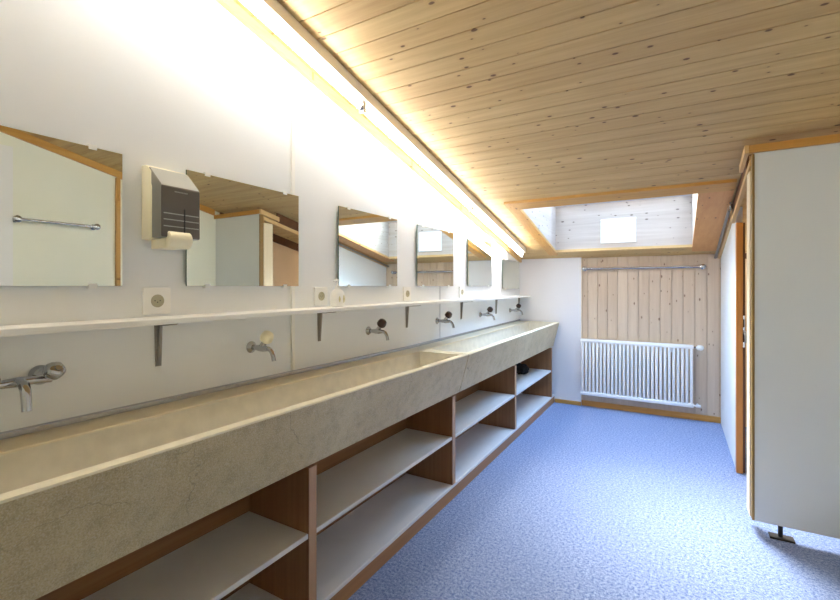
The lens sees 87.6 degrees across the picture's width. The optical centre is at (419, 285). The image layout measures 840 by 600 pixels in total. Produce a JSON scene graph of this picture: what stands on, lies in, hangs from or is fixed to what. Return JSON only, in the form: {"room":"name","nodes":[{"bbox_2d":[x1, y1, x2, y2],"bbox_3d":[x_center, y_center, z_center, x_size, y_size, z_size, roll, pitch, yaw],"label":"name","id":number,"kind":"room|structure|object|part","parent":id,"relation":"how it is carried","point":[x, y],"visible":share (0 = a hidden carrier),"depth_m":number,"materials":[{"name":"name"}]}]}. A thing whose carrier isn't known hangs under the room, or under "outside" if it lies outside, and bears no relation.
{"room":"communal washroom","nodes":[
{"label":"communal washroom","id":0,"kind":"room"},
{"bbox_2d":[0,0,519,431],"bbox_3d":[-0.470,-0.212,2.655,0.100,3.225,6.910,0,0,30],"label":"wall","id":1,"kind":"structure","parent":0,"point":[180,86],"depth_m":1.78,"materials":[{"name":"paint"}]},
{"bbox_2d":[0,362,65,411],"bbox_3d":[-1.151,0.290,1.258,0.132,0.126,0.204,0,0,30],"label":"mixer tap","id":2,"kind":"object","parent":1,"relation":"attached to","point":[40,374],"visible":1,"depth_m":1.28,"materials":[{"name":"silver metal"}]},
{"bbox_3d":[-1.128,0.308,1.244,0.079,0.091,0.027,0,0,30],"label":"spout","id":3,"kind":"part","parent":2,"relation":"part of","materials":[{"name":"silver metal"}]},
{"bbox_3d":[-1.097,0.254,1.313,0.060,0.055,0.054,0,0,30],"label":"handle","id":4,"kind":"part","parent":2,"relation":"part of","materials":[{"name":"silver metal"}]},
{"bbox_2d":[0,125,121,287],"bbox_3d":[-1.200,-0.231,1.284,0.020,0.478,0.593,0,0,30],"label":"mirror","id":5,"kind":"object","parent":1,"relation":"attached to","point":[61,200],"visible":1,"depth_m":1.38,"materials":[{"name":"silver metal"}]},
{"bbox_2d":[142,288,170,314],"bbox_3d":[-0.991,0.056,1.649,0.013,0.100,0.102,0,0,30],"label":"wall socket","id":6,"kind":"object","parent":1,"relation":"attached to","point":[154,300],"visible":1,"depth_m":1.64,"materials":[{"name":"white plastic"}]},
{"bbox_2d":[142,165,199,249],"bbox_3d":[-0.922,-0.289,1.633,0.149,0.306,0.148,0,0,30],"label":"dispenser","id":7,"kind":"object","parent":1,"relation":"attached to","point":[170,199],"visible":1,"depth_m":1.59,"materials":[{"name":"beige plastic"}]},
{"bbox_2d":[151,239,181,249],"bbox_3d":[-0.931,-0.153,1.618,0.090,0.034,0.075,0,0,30],"label":"paper towel","id":8,"kind":"object","parent":7,"relation":"attached to","point":[161,244],"depth_m":1.59,"materials":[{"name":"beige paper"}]},
{"bbox_2d":[0,349,467,599],"bbox_3d":[-0.559,0.584,1.914,0.486,0.281,2.682,0,0,30],"label":"trough","id":9,"kind":"object","parent":1,"relation":"attached to","point":[76,499],"visible":1,"depth_m":1.36,"materials":[{"name":"stone"}]},
{"bbox_2d":[186,170,298,287],"bbox_3d":[-0.782,-0.231,2.000,0.020,0.478,0.597,0,0,30],"label":"mirror","id":10,"kind":"object","parent":1,"relation":"attached to","point":[249,234],"visible":1,"depth_m":1.96,"materials":[{"name":"silver metal"}]},
{"bbox_2d":[0,319,519,439],"bbox_3d":[-0.094,0.436,3.187,0.008,0.046,5.348,0,0,30],"label":"strip","id":11,"kind":"object","parent":1,"relation":"attached to","point":[58,423],"visible":1,"depth_m":1.75,"materials":[{"name":"metal"}]},
{"bbox_2d":[246,331,275,361],"bbox_3d":[-0.710,0.269,1.982,0.161,0.136,0.058,0,0,30],"label":"tap","id":12,"kind":"object","parent":1,"relation":"attached to","point":[266,337],"visible":1,"depth_m":1.96,"materials":[{"name":"silver metal"}]},
{"bbox_3d":[-0.688,0.230,1.969,0.060,0.059,0.058,0,0,30],"label":"knob","id":13,"kind":"part","parent":12,"relation":"part of","materials":[{"name":"beige plastic"}]},
{"bbox_3d":[-0.664,0.304,1.955,0.055,0.065,0.021,0,0,30],"label":"spout","id":14,"kind":"part","parent":12,"relation":"part of","materials":[{"name":"silver metal"}]},
{"bbox_2d":[0,295,530,365],"bbox_3d":[-0.144,0.209,2.967,0.146,0.188,5.778,0,0,30],"label":"wall shelf","id":15,"kind":"object","parent":1,"relation":"attached to","point":[158,322],"visible":0.94,"depth_m":1.65,"materials":[{"name":"white plastic"}]},
{"bbox_2d":[330,279,344,306],"bbox_3d":[-0.459,0.038,2.431,0.084,0.153,0.086,0,0,30],"label":"soap bottle","id":16,"kind":"object","parent":15,"relation":"on","point":[337,296],"visible":1,"depth_m":2.40,"materials":[{"name":"white plastic"}]},
{"bbox_2d":[291,120,294,370],"bbox_3d":[-0.649,-0.207,2.236,0.014,1.275,0.022,0,0,30],"label":"trim","id":17,"kind":"structure","parent":1,"relation":"attached to","point":[292,121],"depth_m":2.23,"materials":[{"name":"white plastic"}]},
{"bbox_2d":[314,287,327,305],"bbox_3d":[-0.546,0.056,2.411,0.013,0.100,0.102,0,0,30],"label":"wall socket","id":18,"kind":"object","parent":1,"relation":"attached to","point":[320,293],"visible":1,"depth_m":2.40,"materials":[{"name":"plastic"}]},
{"bbox_2d":[338,206,396,286],"bbox_3d":[-0.320,-0.231,2.790,0.020,0.478,0.612,0,0,30],"label":"mirror","id":19,"kind":"object","parent":1,"relation":"attached to","point":[367,242],"visible":1,"depth_m":2.75,"materials":[{"name":"silver metal"}]},
{"bbox_2d":[215,0,521,262],"bbox_3d":[-0.422,-1.048,2.609,0.028,1.509,6.680,0,0,30],"label":"trim","id":20,"kind":"structure","parent":1,"relation":"attached to","point":[232,7],"depth_m":2.51,"materials":[{"name":"white plastic"}]},
{"bbox_2d":[366,319,388,340],"bbox_3d":[-0.261,0.272,2.752,0.161,0.136,0.058,0,0,30],"label":"tap","id":21,"kind":"object","parent":1,"relation":"attached to","point":[381,323],"visible":1,"depth_m":2.73,"materials":[{"name":"silver metal"}]},
{"bbox_3d":[-0.239,0.233,2.739,0.060,0.059,0.058,0,0,30],"label":"knob","id":22,"kind":"part","parent":21,"relation":"part of","materials":[{"name":"brown plastic"}]},
{"bbox_3d":[-0.215,0.307,2.725,0.055,0.065,0.021,0,0,30],"label":"spout","id":23,"kind":"part","parent":21,"relation":"part of","materials":[{"name":"silver metal"}]},
{"bbox_2d":[403,287,410,300],"bbox_3d":[-0.094,0.056,3.184,0.013,0.100,0.102,0,0,30],"label":"wall socket","id":24,"kind":"object","parent":1,"relation":"attached to","point":[406,290],"visible":1,"depth_m":3.17,"materials":[{"name":"plastic"}]},
{"bbox_2d":[417,224,452,286],"bbox_3d":[0.129,-0.231,3.558,0.020,0.478,0.615,0,0,30],"label":"mirror","id":25,"kind":"object","parent":1,"relation":"attached to","point":[434,246],"visible":1,"depth_m":3.52,"materials":[{"name":"silver metal"}]},
{"bbox_2d":[435,311,454,327],"bbox_3d":[0.208,0.272,3.554,0.161,0.136,0.058,0,0,30],"label":"tap","id":26,"kind":"object","parent":1,"relation":"attached to","point":[448,314],"visible":1,"depth_m":3.53,"materials":[{"name":"silver metal"}]},
{"bbox_3d":[0.231,0.233,3.542,0.060,0.059,0.058,0,0,30],"label":"knob","id":27,"kind":"part","parent":26,"relation":"part of","materials":[{"name":"brown plastic"}]},
{"bbox_2d":[459,287,463,297],"bbox_3d":[0.381,0.056,3.997,0.013,0.100,0.102,0,0,30],"label":"wall socket","id":28,"kind":"object","parent":1,"relation":"attached to","point":[461,289],"visible":1,"depth_m":3.98,"materials":[{"name":"plastic"}]},
{"bbox_2d":[467,237,491,286],"bbox_3d":[0.595,-0.230,4.355,0.020,0.476,0.608,0,0,30],"label":"mirror","id":29,"kind":"object","parent":1,"relation":"attached to","point":[479,252],"visible":1,"depth_m":4.33,"materials":[{"name":"silver metal"}]},
{"bbox_2d":[410,321,558,391],"bbox_3d":[0.790,0.579,4.223,0.486,0.290,2.645,0,0,30],"label":"trough","id":30,"kind":"object","parent":1,"relation":"attached to","point":[491,351],"visible":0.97,"depth_m":3.84,"materials":[{"name":"stone"}]},
{"bbox_2d":[479,307,494,319],"bbox_3d":[0.670,0.272,4.345,0.161,0.136,0.058,0,0,30],"label":"tap","id":31,"kind":"object","parent":1,"relation":"attached to","point":[489,309],"visible":1,"depth_m":4.32,"materials":[{"name":"silver metal"}]},
{"bbox_2d":[502,259,518,289],"bbox_3d":[1.073,-0.134,5.174,0.020,0.348,0.593,0,0,30],"label":"mirror","id":32,"kind":"object","parent":1,"relation":"attached to","point":[510,269],"visible":1,"depth_m":5.14,"materials":[{"name":"silver metal"}]},
{"bbox_2d":[509,303,522,314],"bbox_3d":[1.130,0.272,5.131,0.161,0.136,0.058,0,0,30],"label":"tap","id":33,"kind":"object","parent":1,"relation":"attached to","point":[518,305],"visible":1,"depth_m":5.11,"materials":[{"name":"silver metal"}]},
{"bbox_2d":[233,0,839,258],"bbox_3d":[0.782,-1.153,1.923,3.000,1.663,6.910,0,0,30],"label":"ceiling","id":34,"kind":"structure","parent":0,"point":[517,100],"depth_m":2.18,"materials":[{"name":"brown wood"}]},
{"bbox_2d":[240,0,525,257],"bbox_3d":[-0.309,-1.026,2.468,0.065,1.412,5.910,0,0,30],"label":"fluorescent light","id":35,"kind":"object","parent":34,"relation":"attached to","point":[272,13],"visible":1,"depth_m":2.40,"materials":[{"name":"plastic"}]},
{"bbox_2d":[504,179,736,258],"bbox_3d":[1.880,-0.767,4.129,1.641,0.976,1.787,0,0,30],"label":"window","id":36,"kind":"structure","parent":34,"relation":"attached to","point":[665,215],"depth_m":4.41,"materials":[{"name":"brown wood"}]},
{"bbox_3d":[1.161,-0.539,4.429,0.095,0.367,1.580,0,0,30],"label":"architrave","id":37,"kind":"part","parent":36,"relation":"part of","materials":[{"name":"brown wood"}]},
{"bbox_2d":[601,217,635,242],"bbox_3d":[2.110,-0.591,4.666,0.345,0.258,0.014,0,0,30],"label":"blank panel","id":38,"kind":"object","parent":36,"relation":"attached to","point":[618,230],"visible":1,"depth_m":4.66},
{"bbox_3d":[1.784,-1.070,4.088,1.445,0.370,1.460,0,0,30],"label":"sash","id":39,"kind":"part","parent":36,"relation":"part of","materials":[{"name":"wood"}]},
{"bbox_3d":[2.133,-0.387,4.686,1.325,0.022,0.045,0,0,30],"label":"architrave","id":40,"kind":"part","parent":36,"relation":"part of","materials":[{"name":"brown wood"}]},
{"bbox_3d":[1.503,-0.697,3.395,1.540,0.053,0.140,0,0,30],"label":"architrave","id":41,"kind":"part","parent":36,"relation":"part of","materials":[{"name":"brown wood"}]},
{"bbox_3d":[2.658,-0.460,3.854,0.021,0.360,1.477,0,0,30],"label":"ceiling rail","id":42,"kind":"part","parent":36,"relation":"part of","materials":[{"name":"brown wood"}]},
{"bbox_2d":[520,257,581,401],"bbox_3d":[1.580,0.533,5.333,0.737,1.735,0.042,0,0,30],"label":"wall panel","id":43,"kind":"object","parent":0,"point":[553,285],"visible":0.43,"depth_m":5.25,"materials":[{"name":"white paint"}]},
{"bbox_2d":[555,399,580,405],"bbox_3d":[1.753,1.377,5.197,0.301,0.045,0.016,0,0,30],"label":"baseboard","id":44,"kind":"structure","parent":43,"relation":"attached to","point":[578,403],"depth_m":5.19,"materials":[{"name":"brown wood"}]},
{"bbox_2d":[348,402,839,599],"bbox_3d":[0.782,1.450,1.923,3.000,0.100,6.910,0,0,30],"label":"floor","id":45,"kind":"structure","parent":0,"point":[586,502],"depth_m":2.51,"materials":[{"name":"blue speckled vinyl"}]},
{"bbox_2d":[36,348,553,599],"bbox_3d":[0.100,1.064,3.049,0.377,0.672,5.390,0,0,30],"label":"shelving unit","id":46,"kind":"object","parent":45,"relation":"on","point":[321,531],"visible":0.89,"depth_m":2.11,"materials":[{"name":"brown wood"}]},
{"bbox_3d":[-0.914,0.999,1.296,0.354,0.020,1.253,0,0,30],"label":"shelf","id":47,"kind":"part","parent":46,"relation":"part of","materials":[{"name":"white laminate"}]},
{"bbox_3d":[-0.259,0.999,2.417,0.354,0.020,1.256,0,0,30],"label":"shelf","id":48,"kind":"part","parent":46,"relation":"part of","materials":[{"name":"white laminate"}]},
{"bbox_3d":[0.394,0.999,3.534,0.354,0.020,1.244,0,0,30],"label":"shelf","id":49,"kind":"part","parent":46,"relation":"part of","materials":[{"name":"white laminate"}]},
{"bbox_2d":[516,363,528,373],"bbox_3d":[1.136,0.927,4.926,0.177,0.122,0.157,0,0,30],"label":"cloth bundle","id":50,"kind":"object","parent":46,"relation":"on","point":[521,368],"visible":0.88,"depth_m":4.88,"materials":[{"name":"black fabric"}]},
{"bbox_3d":[1.057,0.999,4.669,0.354,0.020,1.298,0,0,30],"label":"shelf","id":51,"kind":"part","parent":46,"relation":"part of","materials":[{"name":"white laminate"}]},
{"bbox_3d":[1.388,1.016,5.252,0.377,0.577,0.040,0,0,30],"label":"panel","id":52,"kind":"part","parent":46,"relation":"part of","materials":[{"name":"brown wood"}]},
{"bbox_2d":[747,133,839,543],"bbox_3d":[2.221,0.304,2.354,0.750,2.192,0.184,0,0,30],"label":"partition panel","id":53,"kind":"object","parent":45,"relation":"on","point":[793,186],"visible":1,"depth_m":2.38,"materials":[{"name":"grey laminate"}]},
{"bbox_2d":[739,145,748,172],"bbox_3d":[1.905,-0.743,2.576,0.020,0.101,0.249,0,0,30],"label":"trim","id":54,"kind":"structure","parent":53,"relation":"attached to","point":[745,153],"depth_m":2.54,"materials":[{"name":"brown wood"}]},
{"bbox_3d":[1.933,0.331,2.562,0.022,1.984,0.116,0,0,30],"label":"post","id":55,"kind":"part","parent":53,"relation":"part of","materials":[{"name":"brown wood"}]},
{"bbox_3d":[2.003,1.394,2.426,0.110,0.012,0.060,0,0,30],"label":"foot plate","id":56,"kind":"part","parent":53,"relation":"part of","materials":[{"name":"plastic"}]},
{"bbox_3d":[2.180,-0.770,2.283,0.750,0.044,0.020,0,0,30],"label":"head trim","id":57,"kind":"part","parent":53,"relation":"part of","materials":[{"name":"brown wood"}]},
{"bbox_2d":[582,254,746,426],"bbox_3d":[2.495,0.535,4.854,3.000,1.730,0.120,0,0,30],"label":"wall","id":58,"kind":"structure","parent":0,"point":[661,305],"depth_m":4.74,"materials":[{"name":"brown wood"}]},
{"bbox_2d":[581,259,581,399],"bbox_3d":[1.896,0.509,5.139,0.004,1.658,0.030,0,0,30],"label":"trim","id":59,"kind":"structure","parent":58,"relation":"attached to","point":[581,259],"depth_m":5.13,"materials":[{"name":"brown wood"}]},
{"bbox_2d":[580,339,703,407],"bbox_3d":[2.389,0.930,4.789,1.199,0.649,0.139,0,0,30],"label":"radiator","id":60,"kind":"object","parent":58,"relation":"attached to","point":[671,347],"visible":1,"depth_m":4.77,"materials":[{"name":"metal"}]},
{"bbox_2d":[582,264,705,270],"bbox_3d":[2.417,-0.200,4.811,1.208,0.052,0.071,0,0,30],"label":"towel rail","id":61,"kind":"object","parent":58,"relation":"attached to","point":[702,266],"visible":1,"depth_m":4.76,"materials":[{"name":"silver metal"}]},
{"bbox_2d":[581,400,720,422],"bbox_3d":[2.482,1.369,4.806,1.353,0.062,0.016,0,0,30],"label":"baseboard","id":62,"kind":"structure","parent":58,"relation":"attached to","point":[714,419],"depth_m":4.76,"materials":[{"name":"brown wood"}]},
{"bbox_2d":[721,207,742,464],"bbox_3d":[2.755,0.400,3.892,0.040,2.000,1.320,0,0,30],"label":"wall","id":63,"kind":"structure","parent":0,"point":[728,255],"depth_m":3.81,"materials":[{"name":"paint"}]},
{"bbox_2d":[718,210,731,258],"bbox_3d":[2.728,-0.450,3.907,0.022,0.340,1.320,0,0,30],"label":"trim","id":64,"kind":"structure","parent":63,"relation":"attached to","point":[728,226],"depth_m":3.89,"materials":[{"name":"brown wood"}]},
{"bbox_2d":[732,156,748,214],"bbox_3d":[2.194,-0.653,3.005,0.014,0.275,0.778,0,0,30],"label":"trim","id":65,"kind":"structure","parent":63,"relation":"attached to","point":[747,161],"depth_m":2.96,"materials":[{"name":"brown wood"}]},
{"bbox_2d":[735,222,746,473],"bbox_3d":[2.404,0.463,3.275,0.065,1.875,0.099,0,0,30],"label":"door","id":66,"kind":"structure","parent":63,"relation":"in","point":[740,333],"depth_m":3.28,"materials":[{"name":"brown wood"}]},
{"bbox_3d":[2.421,0.340,3.277,0.016,0.240,0.006,0,0,30],"label":"strike plate","id":67,"kind":"part","parent":66,"relation":"part of","materials":[{"name":"metal"}]},
{"bbox_3d":[2.413,0.376,3.248,0.023,0.089,0.060,0,0,30],"label":"lever handle","id":68,"kind":"part","parent":66,"relation":"part of","materials":[{"name":"grey paint"}]},
{"bbox_2d":[731,160,750,222],"bbox_3d":[2.146,-0.602,2.927,0.022,0.248,0.960,0,0,30],"label":"trim","id":69,"kind":"structure","parent":63,"relation":"attached to","point":[744,183],"depth_m":2.88,"materials":[{"name":"brown wood"}]}
]}

